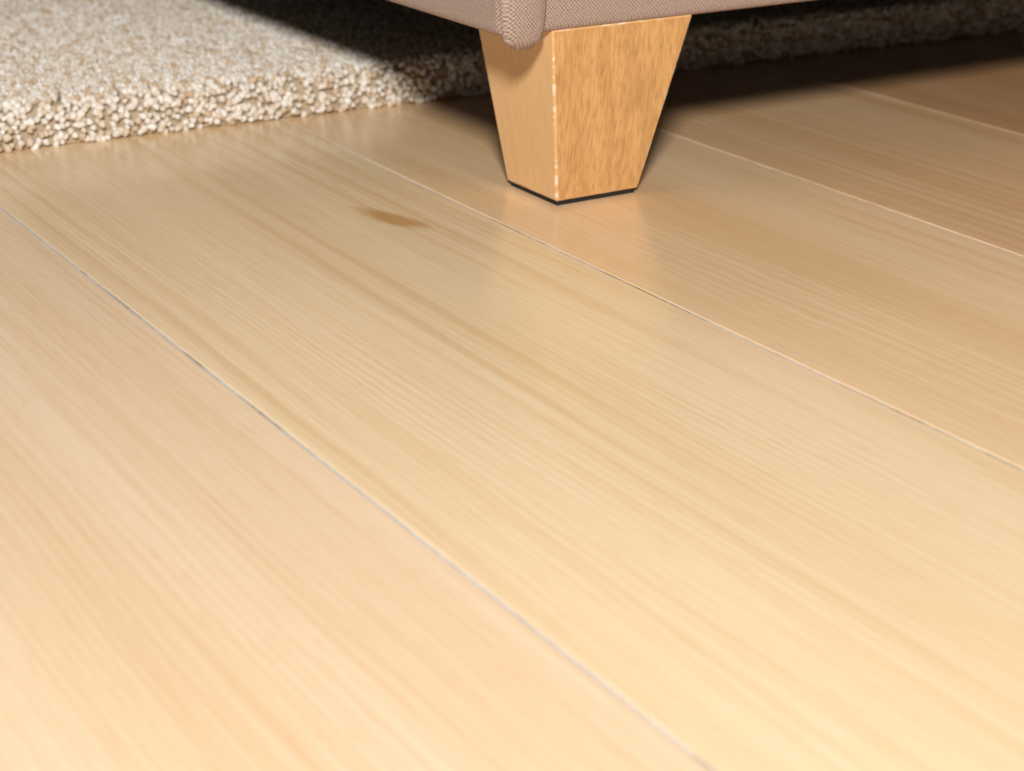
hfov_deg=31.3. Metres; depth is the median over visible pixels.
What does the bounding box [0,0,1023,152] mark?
rug
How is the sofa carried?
on the floor
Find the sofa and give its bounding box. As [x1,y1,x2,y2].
[388,0,811,205]
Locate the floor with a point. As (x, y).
(334, 440)
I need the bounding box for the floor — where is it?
[0,30,1023,770]
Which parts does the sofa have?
leg, frame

